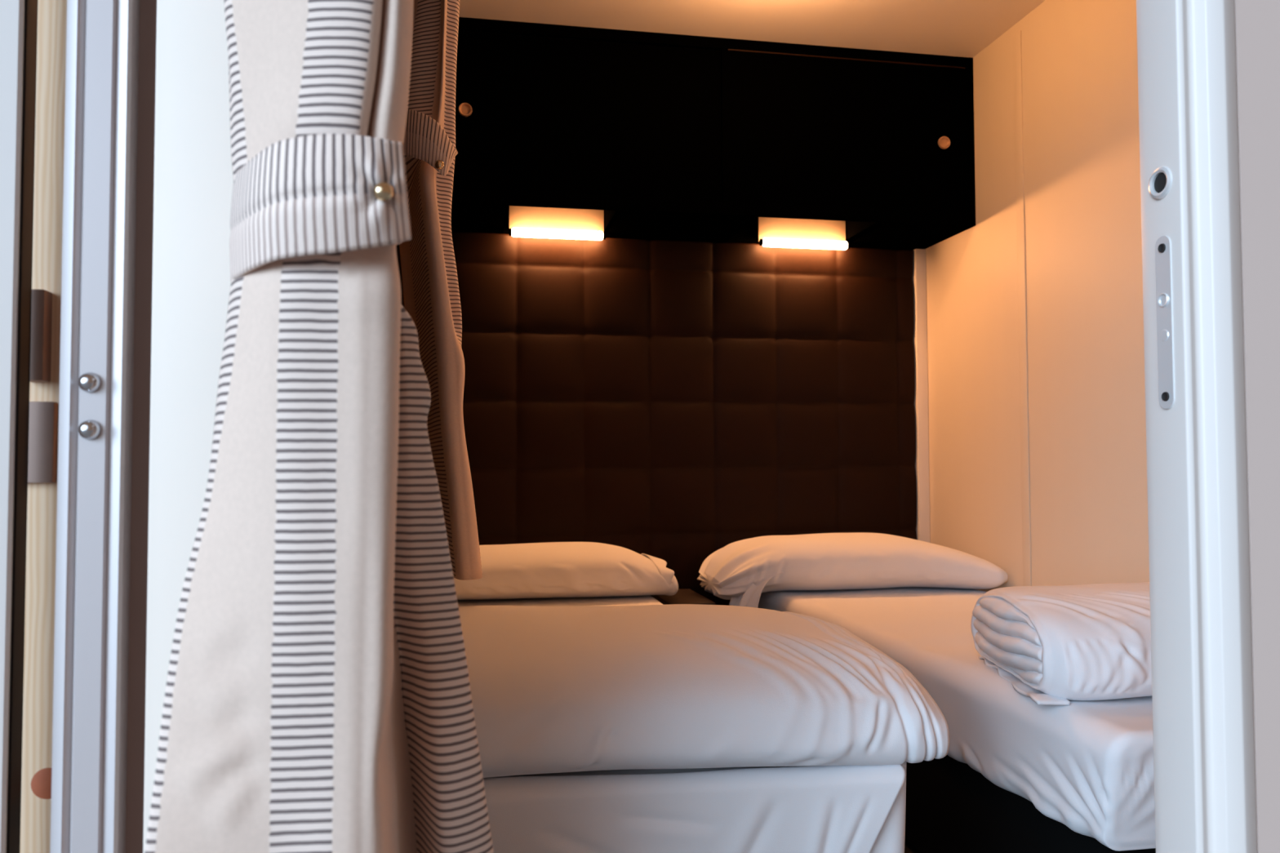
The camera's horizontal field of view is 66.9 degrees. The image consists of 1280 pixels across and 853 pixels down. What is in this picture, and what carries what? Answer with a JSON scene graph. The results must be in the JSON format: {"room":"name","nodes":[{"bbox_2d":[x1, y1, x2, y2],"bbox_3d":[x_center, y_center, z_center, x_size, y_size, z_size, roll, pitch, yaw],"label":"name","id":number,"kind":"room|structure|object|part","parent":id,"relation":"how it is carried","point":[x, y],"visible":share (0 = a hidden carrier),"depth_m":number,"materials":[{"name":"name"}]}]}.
{"room":"motorhome interior","nodes":[
{"label":"motorhome interior","id":0,"kind":"room"},
{"bbox_2d":[458,0,1044,57],"bbox_3d":[0.343,-1.340,2.294,2.220,0.060,2.840,0,-2,-11],"label":"ceiling","id":1,"kind":"structure","parent":0,"point":[952,28],"depth_m":3.04,"materials":[{"name":"white paint"}]},
{"bbox_2d":[399,0,482,580],"bbox_3d":[-0.402,-0.522,1.872,0.194,1.597,0.396,0,-2,-11],"label":"curtain","id":2,"kind":"object","parent":1,"relation":"hanging from","point":[430,286],"visible":0.76,"depth_m":1.75,"materials":[{"name":"fabric"}]},
{"bbox_2d":[904,840,920,852],"bbox_3d":[0.336,1.037,2.278,2.220,0.060,2.688,0,-2,-11],"label":"floor","id":3,"kind":"structure","parent":0,"point":[908,848],"depth_m":2.31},
{"bbox_2d":[395,231,916,605],"bbox_3d":[0.085,0.188,3.486,1.940,1.731,0.048,0,-2,-11],"label":"headboard","id":4,"kind":"object","parent":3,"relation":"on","point":[677,403],"visible":0.56,"depth_m":3.49,"materials":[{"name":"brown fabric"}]},
{"bbox_2d":[457,595,906,852],"bbox_3d":[-0.205,0.745,2.282,0.815,0.488,2.124,0,-2,-11],"label":"bed","id":5,"kind":"object","parent":3,"relation":"on","point":[814,809],"visible":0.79,"depth_m":1.29,"materials":[{"name":"white fabric"}]},
{"bbox_2d":[453,542,678,599],"bbox_3d":[-0.325,0.459,3.120,0.850,0.162,0.453,0,-2,-11],"label":"pillow","id":6,"kind":"object","parent":5,"relation":"on","point":[551,569],"visible":0.73,"depth_m":2.95,"materials":[{"name":"white fabric"}]},
{"bbox_3d":[-0.215,0.611,2.318,0.808,0.197,2.060,0,-2,-11],"label":"mattress","id":7,"kind":"part","parent":5,"relation":"part of","materials":[{"name":"white fabric"}]},
{"bbox_2d":[458,604,949,777],"bbox_3d":[-0.057,0.391,1.617,0.907,0.176,0.788,0,-2,-11],"label":"duvet","id":8,"kind":"object","parent":5,"relation":"on","point":[561,689],"visible":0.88,"depth_m":1.31,"materials":[{"name":"white fabric"}]},
{"bbox_2d":[649,588,715,604],"bbox_3d":[0.137,0.807,3.248,0.150,0.475,0.355,0,-2,-11],"label":"nightstand","id":9,"kind":"object","parent":3,"relation":"on","point":[688,596],"visible":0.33,"depth_m":3.19,"materials":[{"name":"brown wood"}]},
{"bbox_2d":[757,586,1155,852],"bbox_3d":[0.909,0.752,2.540,0.745,0.487,2.008,0,-2,-11],"label":"bed","id":10,"kind":"object","parent":3,"relation":"on","point":[1016,775],"visible":0.37,"depth_m":1.87,"materials":[{"name":"white fabric"}]},
{"bbox_2d":[697,532,1008,608],"bbox_3d":[0.677,0.489,3.261,0.914,0.247,0.537,0,-2,-11],"label":"pillow","id":11,"kind":"object","parent":10,"relation":"on","point":[738,572],"visible":0.99,"depth_m":3.11,"materials":[{"name":"white fabric"}]},
{"bbox_2d":[970,582,1151,705],"bbox_3d":[1.006,0.403,1.928,0.746,0.174,0.508,0,-2,-11],"label":"duvet","id":12,"kind":"object","parent":10,"relation":"on","point":[1054,645],"visible":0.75,"depth_m":1.71,"materials":[{"name":"white fabric"}]},
{"bbox_2d":[925,0,1149,591],"bbox_3d":[1.373,-0.148,2.454,0.126,2.316,2.570,0,-2,-11],"label":"wall","id":13,"kind":"structure","parent":0,"point":[1088,488],"depth_m":2.89,"materials":[{"name":"white paint"}]},
{"bbox_2d":[912,248,929,542],"bbox_3d":[1.061,0.192,3.663,0.044,1.730,0.055,0,-2,-11],"label":"trim","id":14,"kind":"structure","parent":13,"relation":"attached to","point":[919,268],"depth_m":3.65,"materials":[{"name":"white wood"}]},
{"bbox_2d":[1013,30,1031,586],"bbox_3d":[1.200,-0.108,3.031,0.004,2.281,0.040,0,-2,-11],"label":"trim","id":15,"kind":"structure","parent":13,"relation":"attached to","point":[1017,37],"depth_m":3.04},
{"bbox_2d":[1234,0,1279,852],"bbox_3d":[0.035,-0.203,0.910,4.800,2.316,0.160,0,-2,-11],"label":"wall","id":16,"kind":"structure","parent":0,"point":[1256,22],"depth_m":0.93,"materials":[{"name":"white paint"}]},
{"bbox_2d":[0,0,24,852],"bbox_3d":[-0.471,-0.131,0.726,0.022,2.160,0.038,0,-2,-11],"label":"trim","id":17,"kind":"structure","parent":16,"relation":"attached to","point":[11,11],"depth_m":0.71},
{"bbox_2d":[6,0,37,852],"bbox_3d":[-0.481,-0.130,0.753,0.010,2.160,0.018,0,-2,-11],"label":"trim","id":18,"kind":"structure","parent":16,"relation":"attached to","point":[30,34],"depth_m":0.75,"materials":[{"name":"metal"}]},
{"bbox_2d":[49,0,139,852],"bbox_3d":[-0.422,-0.130,0.766,0.051,2.160,0.085,0,-2,-11],"label":"door","id":19,"kind":"structure","parent":16,"relation":"in","point":[92,604],"depth_m":0.73,"materials":[{"name":"silver metal"}]},
{"bbox_2d":[124,0,156,852],"bbox_3d":[-0.399,-0.129,0.793,0.027,2.160,0.042,0,-2,-11],"label":"trim","id":20,"kind":"structure","parent":16,"relation":"attached to","point":[148,8],"depth_m":0.77,"materials":[{"name":"brown"}]},
{"bbox_2d":[142,0,233,852],"bbox_3d":[-0.320,-0.129,0.794,0.130,2.160,0.068,0,-2,-11],"label":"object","id":21,"kind":"structure","parent":16,"relation":"attached to","point":[193,178],"depth_m":0.75,"materials":[{"name":"beige paint"}]},
{"bbox_2d":[1136,0,1257,852],"bbox_3d":[0.544,-0.125,0.949,0.074,2.160,0.076,0,-2,-11],"label":"door frame","id":22,"kind":"structure","parent":16,"relation":"in","point":[1202,694],"depth_m":0.92,"materials":[{"name":"white metal"}]},
{"bbox_3d":[0.511,-0.102,0.943,0.003,0.169,0.020,0,-2,-11],"label":"strike plate","id":23,"kind":"part","parent":22,"relation":"part of","materials":[{"name":"white metal"}]},
{"bbox_3d":[-0.264,-1.358,0.740,0.340,0.020,0.153,0,-2,-11],"label":"rail","id":24,"kind":"object","parent":16,"relation":"attached to","visible":0},
{"bbox_2d":[144,0,493,852],"bbox_3d":[-0.208,-0.203,0.671,0.172,2.290,0.264,-1,-2,19],"label":"curtain","id":25,"kind":"object","parent":24,"relation":"hanging from","point":[317,699],"visible":1,"depth_m":0.59,"materials":[{"name":"fabric"}]},
{"bbox_3d":[0.098,-0.101,3.585,2.220,2.316,0.120,0,-2,-11],"label":"wall","id":26,"kind":"structure","parent":0,"visible":0},
{"bbox_2d":[451,17,975,249],"bbox_3d":[0.132,-0.977,3.351,1.994,0.584,0.418,0,-2,-11],"label":"upper cabinet","id":27,"kind":"object","parent":26,"relation":"attached to","point":[672,143],"visible":0.9,"depth_m":3.18,"materials":[{"name":"black laminate"}]},
{"bbox_3d":[-0.547,-0.992,3.035,0.043,0.043,0.011,0,-2,-11],"label":"finger pull","id":28,"kind":"part","parent":27,"relation":"part of","materials":[{"name":"brown metal"}]},
{"bbox_2d":[508,205,605,239],"bbox_3d":[-0.289,-0.748,3.397,0.337,0.186,0.054,0,-2,-11],"label":"lamp","id":29,"kind":"object","parent":27,"relation":"attached to","point":[524,221],"visible":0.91,"depth_m":3.40,"materials":[{"name":"yellow glass"}]},
{"bbox_3d":[-0.253,-0.988,3.100,1.114,0.510,0.014,0,-2,-11],"label":"door","id":30,"kind":"part","parent":27,"relation":"part of","materials":[{"name":"black laminate"}]},
{"bbox_2d":[757,217,850,249],"bbox_3d":[0.602,-0.745,3.562,0.341,0.186,0.054,0,-2,-11],"label":"lamp","id":31,"kind":"object","parent":27,"relation":"attached to","point":[771,232],"visible":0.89,"depth_m":3.56,"materials":[{"name":"yellow glass"}]},
{"bbox_3d":[0.700,-0.985,3.260,0.878,0.510,0.014,0,-2,-11],"label":"door","id":32,"kind":"part","parent":27,"relation":"part of","materials":[{"name":"black laminate"}]},
{"bbox_3d":[1.039,-0.970,3.312,0.043,0.043,0.011,0,-2,-11],"label":"finger pull","id":33,"kind":"part","parent":27,"relation":"part of","materials":[{"name":"brown metal"}]},
{"label":"outside","id":34,"kind":"structure","parent":0,"visible":0},
{"bbox_3d":[0.744,0.804,-4.031,16.000,0.080,9.870,0,-2,-11],"label":"ground","id":35,"kind":"structure","parent":34,"visible":0},
{"bbox_2d":[19,0,66,852],"bbox_3d":[-0.548,-0.198,0.801,0.173,2.300,0.082,0,-2,-11],"label":"timber post","id":36,"kind":"object","parent":35,"relation":"on","point":[47,233],"visible":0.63,"depth_m":0.78,"materials":[{"name":"brown wood"}]}
]}

